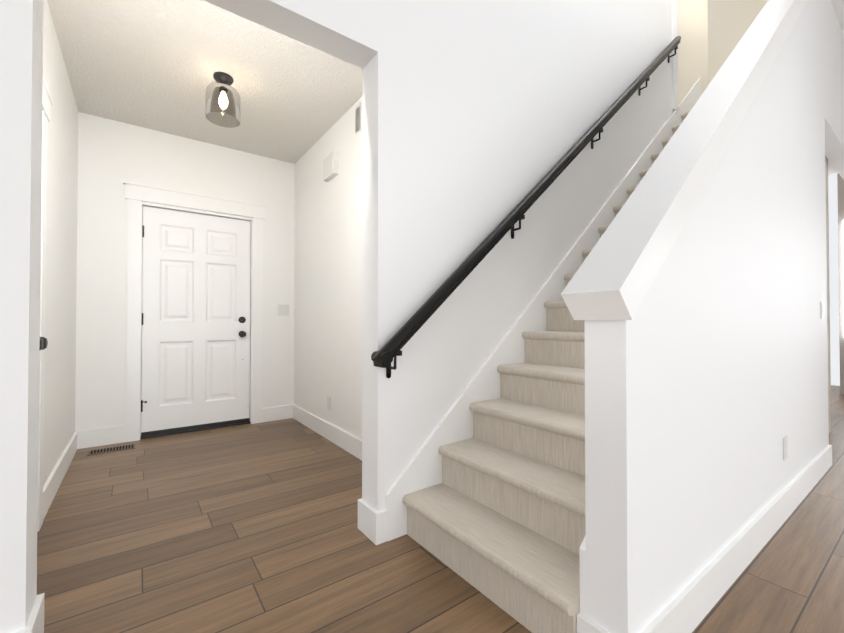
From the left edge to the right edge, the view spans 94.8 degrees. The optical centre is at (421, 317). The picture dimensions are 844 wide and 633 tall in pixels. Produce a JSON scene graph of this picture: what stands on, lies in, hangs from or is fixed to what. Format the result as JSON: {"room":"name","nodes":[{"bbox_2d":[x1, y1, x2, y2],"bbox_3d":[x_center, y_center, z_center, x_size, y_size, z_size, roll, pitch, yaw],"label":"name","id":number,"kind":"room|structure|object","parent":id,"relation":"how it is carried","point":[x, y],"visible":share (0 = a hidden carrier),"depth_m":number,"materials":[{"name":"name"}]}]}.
{"room":"entrance hall","nodes":[
{"label":"entrance hall","id":0,"kind":"room"},
{"bbox_2d":[43,0,77,486],"bbox_3d":[-2.166,-0.471,2.160,0.150,3.020,2.586,0,-1,-36],"label":"wall","id":1,"kind":"structure","parent":0,"point":[61,282],"depth_m":2.44,"materials":[{"name":"white paint"}]},
{"bbox_2d":[37,117,47,529],"bbox_3d":[-1.616,0.017,1.607,0.086,2.008,0.742,0,-1,-36],"label":"closet door","id":2,"kind":"structure","parent":1,"relation":"in","point":[43,343],"depth_m":1.88,"materials":[{"name":"white paint"}]},
{"bbox_2d":[37,75,52,531],"bbox_3d":[-1.638,-0.053,1.592,0.036,2.170,1.010,0,-1,-36],"label":"trim","id":3,"kind":"structure","parent":1,"relation":"attached to","point":[47,101],"depth_m":1.92,"materials":[{"name":"white paint"}]},
{"bbox_2d":[43,431,80,519],"bbox_3d":[-2.349,0.974,2.534,0.016,0.140,1.440,0,-1,-36],"label":"baseboard","id":4,"kind":"structure","parent":1,"relation":"attached to","point":[52,485],"depth_m":2.40,"materials":[{"name":"white paint"}]},
{"bbox_2d":[75,112,294,433],"bbox_3d":[-2.120,-0.453,3.704,1.750,3.020,0.150,0,-1,-36],"label":"wall","id":5,"kind":"structure","parent":0,"point":[113,155],"depth_m":3.31,"materials":[{"name":"white paint"}]},
{"bbox_2d":[81,425,124,448],"bbox_3d":[-2.640,0.981,3.203,0.303,0.140,0.016,0,-1,-36],"label":"baseboard","id":6,"kind":"structure","parent":5,"relation":"attached to","point":[110,435],"depth_m":3.20,"materials":[{"name":"white paint"}]},
{"bbox_2d":[123,180,266,441],"bbox_3d":[-2.111,-0.053,3.683,1.160,2.220,0.185,0,-1,-36],"label":"door frame","id":7,"kind":"structure","parent":5,"relation":"attached to","point":[138,196],"depth_m":3.47,"materials":[{"name":"white paint"}]},
{"bbox_2d":[141,206,249,436],"bbox_3d":[-2.096,0.029,3.651,0.898,2.024,0.114,0,-1,-36],"label":"front door","id":8,"kind":"structure","parent":5,"relation":"in","point":[195,324],"depth_m":3.64,"materials":[{"name":"white paint"}]},
{"bbox_2d":[262,405,292,421],"bbox_3d":[-1.506,0.991,4.034,0.305,0.140,0.016,0,-1,-36],"label":"baseboard","id":9,"kind":"structure","parent":5,"relation":"attached to","point":[286,411],"depth_m":4.03,"materials":[{"name":"white paint"}]},
{"bbox_2d":[278,305,288,315],"bbox_3d":[-1.455,-0.082,4.085,0.116,0.116,0.010,0,-1,-36],"label":"light switch","id":10,"kind":"object","parent":5,"relation":"attached to","point":[283,310],"visible":1,"depth_m":4.08,"materials":[{"name":"white plastic"}]},
{"bbox_2d":[47,0,362,163],"bbox_3d":[-1.356,-1.825,2.677,1.750,0.300,2.436,0,-1,-36],"label":"ceiling","id":11,"kind":"structure","parent":0,"point":[156,65],"depth_m":2.66,"materials":[{"name":"white paint"}]},
{"bbox_2d":[205,72,239,126],"bbox_3d":[-1.381,-1.524,2.696,0.216,0.299,0.216,0,-1,-36],"label":"flush-mount light fixture","id":12,"kind":"object","parent":11,"relation":"attached to","point":[223,82],"visible":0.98,"depth_m":2.67,"materials":[{"name":"glass"}]},
{"bbox_2d":[294,96,362,439],"bbox_3d":[-0.634,-0.458,3.283,0.150,3.020,2.586,0,-1,-36],"label":"wall","id":13,"kind":"structure","parent":0,"point":[328,240],"depth_m":3.37,"materials":[{"name":"white paint"}]},
{"bbox_2d":[293,404,361,459],"bbox_3d":[-0.656,0.981,3.157,0.016,0.140,2.436,0,-1,-36],"label":"baseboard","id":14,"kind":"structure","parent":13,"relation":"attached to","point":[348,442],"depth_m":3.31,"materials":[{"name":"white paint"}]},
{"bbox_2d":[327,396,330,410],"bbox_3d":[-0.812,0.743,3.378,0.006,0.115,0.072,0,-1,-36],"label":"outlet","id":15,"kind":"object","parent":13,"relation":"attached to","point":[328,403],"visible":1,"depth_m":3.37,"materials":[{"name":"white plastic"}]},
{"bbox_2d":[323,151,338,181],"bbox_3d":[-0.788,-1.300,3.333,0.048,0.185,0.230,0,-1,-36],"label":"door chime","id":16,"kind":"object","parent":13,"relation":"attached to","point":[330,166],"visible":1,"depth_m":3.27,"materials":[{"name":"white plastic"}]},
{"bbox_2d":[355,102,360,134],"bbox_3d":[-0.490,-1.524,2.965,0.006,0.212,0.088,0,-1,-36],"label":"air vent","id":17,"kind":"object","parent":13,"relation":"in","point":[357,118],"visible":1,"depth_m":2.96,"materials":[{"name":"white plastic"}]},
{"bbox_2d":[0,0,672,632],"bbox_3d":[-0.475,-1.766,1.717,10.100,5.600,0.153,0,-1,-36],"label":"wall","id":18,"kind":"structure","parent":0,"point":[482,118],"depth_m":1.99,"materials":[{"name":"white paint"}]},
{"bbox_2d":[13,608,43,632],"bbox_3d":[-2.813,0.942,-0.121,4.194,0.140,0.035,0,-1,-36],"label":"baseboard","id":19,"kind":"structure","parent":18,"relation":"attached to","point":[35,624],"depth_m":1.16,"materials":[{"name":"white paint"}]},
{"bbox_2d":[358,498,386,534],"bbox_3d":[-0.133,0.968,2.040,0.447,0.140,0.016,0,-1,-36],"label":"baseboard","id":20,"kind":"structure","parent":18,"relation":"attached to","point":[369,519],"depth_m":1.82,"materials":[{"name":"white paint"}]},
{"bbox_2d":[385,251,568,541],"bbox_3d":[1.398,-0.763,2.970,3.876,3.623,0.019,0,-1,-36],"label":"trim","id":21,"kind":"structure","parent":18,"relation":"attached to","point":[422,469],"depth_m":2.10,"materials":[{"name":"white paint"}]},
{"bbox_2d":[371,36,680,377],"bbox_3d":[1.105,-1.189,2.715,3.290,2.967,0.092,0,-1,-36],"label":"handrail","id":22,"kind":"object","parent":18,"relation":"attached to","point":[391,348],"visible":0.92,"depth_m":2.19,"materials":[{"name":"black metal"}]},
{"bbox_2d":[671,0,707,111],"bbox_3d":[2.792,-3.074,4.028,0.948,2.130,0.046,0,-1,-36],"label":"wall","id":23,"kind":"structure","parent":18,"relation":"attached to","point":[689,27],"depth_m":3.99,"materials":[{"name":"white paint"}]},
{"bbox_2d":[37,385,843,632],"bbox_3d":[1.297,1.074,0.872,15.000,0.100,12.000,0,-1,-36],"label":"floor","id":24,"kind":"structure","parent":0,"point":[248,528],"depth_m":1.68,"materials":[{"name":"laminate"}]},
{"bbox_2d":[88,444,134,455],"bbox_3d":[-2.464,1.046,3.087,0.290,0.008,0.130,0,-1,-36],"label":"floor vent","id":25,"kind":"object","parent":24,"relation":"in","point":[111,449],"visible":1,"depth_m":3.08,"materials":[{"name":"brown metal"}]},
{"bbox_2d":[140,421,250,438],"bbox_3d":[-2.123,1.048,3.686,0.894,0.018,0.144,0,-1,-36],"label":"threshold","id":26,"kind":"object","parent":24,"relation":"on","point":[188,431],"visible":0.43,"depth_m":3.60,"materials":[{"name":"black metal"}]},
{"bbox_2d":[402,110,830,632],"bbox_3d":[1.858,-0.488,2.745,4.196,3.069,0.880,0,-1,-36],"label":"stairs","id":27,"kind":"structure","parent":24,"relation":"on","point":[496,516],"depth_m":1.68,"materials":[{"name":"beige carpet"}]},
{"bbox_2d":[584,0,843,632],"bbox_3d":[2.656,-1.755,2.696,5.690,5.600,0.122,0,-1,-36],"label":"wall","id":28,"kind":"structure","parent":0,"point":[706,379],"depth_m":1.52,"materials":[{"name":"white paint"}]},
{"bbox_2d":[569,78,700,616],"bbox_3d":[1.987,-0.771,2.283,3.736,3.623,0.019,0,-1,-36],"label":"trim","id":29,"kind":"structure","parent":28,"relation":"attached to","point":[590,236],"depth_m":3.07,"materials":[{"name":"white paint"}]},
{"bbox_2d":[561,0,806,319],"bbox_3d":[1.647,-1.299,1.944,2.968,2.629,0.169,0,-1,-36],"label":"cap","id":30,"kind":"object","parent":28,"relation":"attached to","point":[614,276],"visible":1,"depth_m":1.29,"materials":[{"name":"white paint"}]},
{"bbox_2d":[640,445,831,632],"bbox_3d":[1.735,0.966,1.904,2.936,0.140,0.016,0,-1,-36],"label":"baseboard","id":31,"kind":"structure","parent":28,"relation":"attached to","point":[690,605],"depth_m":1.51,"materials":[{"name":"white paint"}]},
{"bbox_2d":[783,436,787,459],"bbox_3d":[1.917,0.685,2.044,0.072,0.115,0.006,0,-1,-36],"label":"outlet","id":32,"kind":"object","parent":28,"relation":"attached to","point":[785,447],"visible":1,"depth_m":2.03,"materials":[{"name":"white plastic"}]},
{"bbox_2d":[821,302,823,318],"bbox_3d":[2.751,-0.052,2.664,0.072,0.115,0.008,0,-1,-36],"label":"light switch","id":33,"kind":"object","parent":28,"relation":"attached to","point":[822,310],"visible":0.96,"depth_m":2.65,"materials":[{"name":"white plastic"}]},
{"bbox_2d":[708,0,767,84],"bbox_3d":[4.227,-3.249,5.257,0.150,2.550,2.123,0,-1,-36],"label":"wall","id":34,"kind":"structure","parent":0,"point":[730,22],"depth_m":5.27,"materials":[{"name":"beige paint"}]},
{"bbox_2d":[828,160,837,175],"bbox_3d":[4.100,-1.844,4.404,1.344,0.319,0.923,0,-1,-36],"label":"floor","id":35,"kind":"structure","parent":0,"point":[832,170],"depth_m":4.40,"materials":[{"name":"white paint"}]},
{"bbox_2d":[831,0,843,34],"bbox_3d":[2.590,-2.647,-0.849,15.000,0.300,7.626,0,-1,-36],"label":"ceiling","id":36,"kind":"structure","parent":0,"point":[838,6],"depth_m":3.09,"materials":[{"name":"white paint"}]},
{"bbox_2d":[837,173,843,393],"bbox_3d":[6.896,-0.685,4.375,0.150,3.500,3.000,0,-1,-36],"label":"wall","id":37,"kind":"structure","parent":0,"point":[840,183],"depth_m":5.52,"materials":[{"name":"grey paint"}]},
{"bbox_2d":[842,220,843,318],"bbox_3d":[6.684,-0.559,4.435,0.020,1.650,2.550,0,-1,-36],"label":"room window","id":38,"kind":"structure","parent":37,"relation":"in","point":[843,263],"depth_m":5.46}
]}

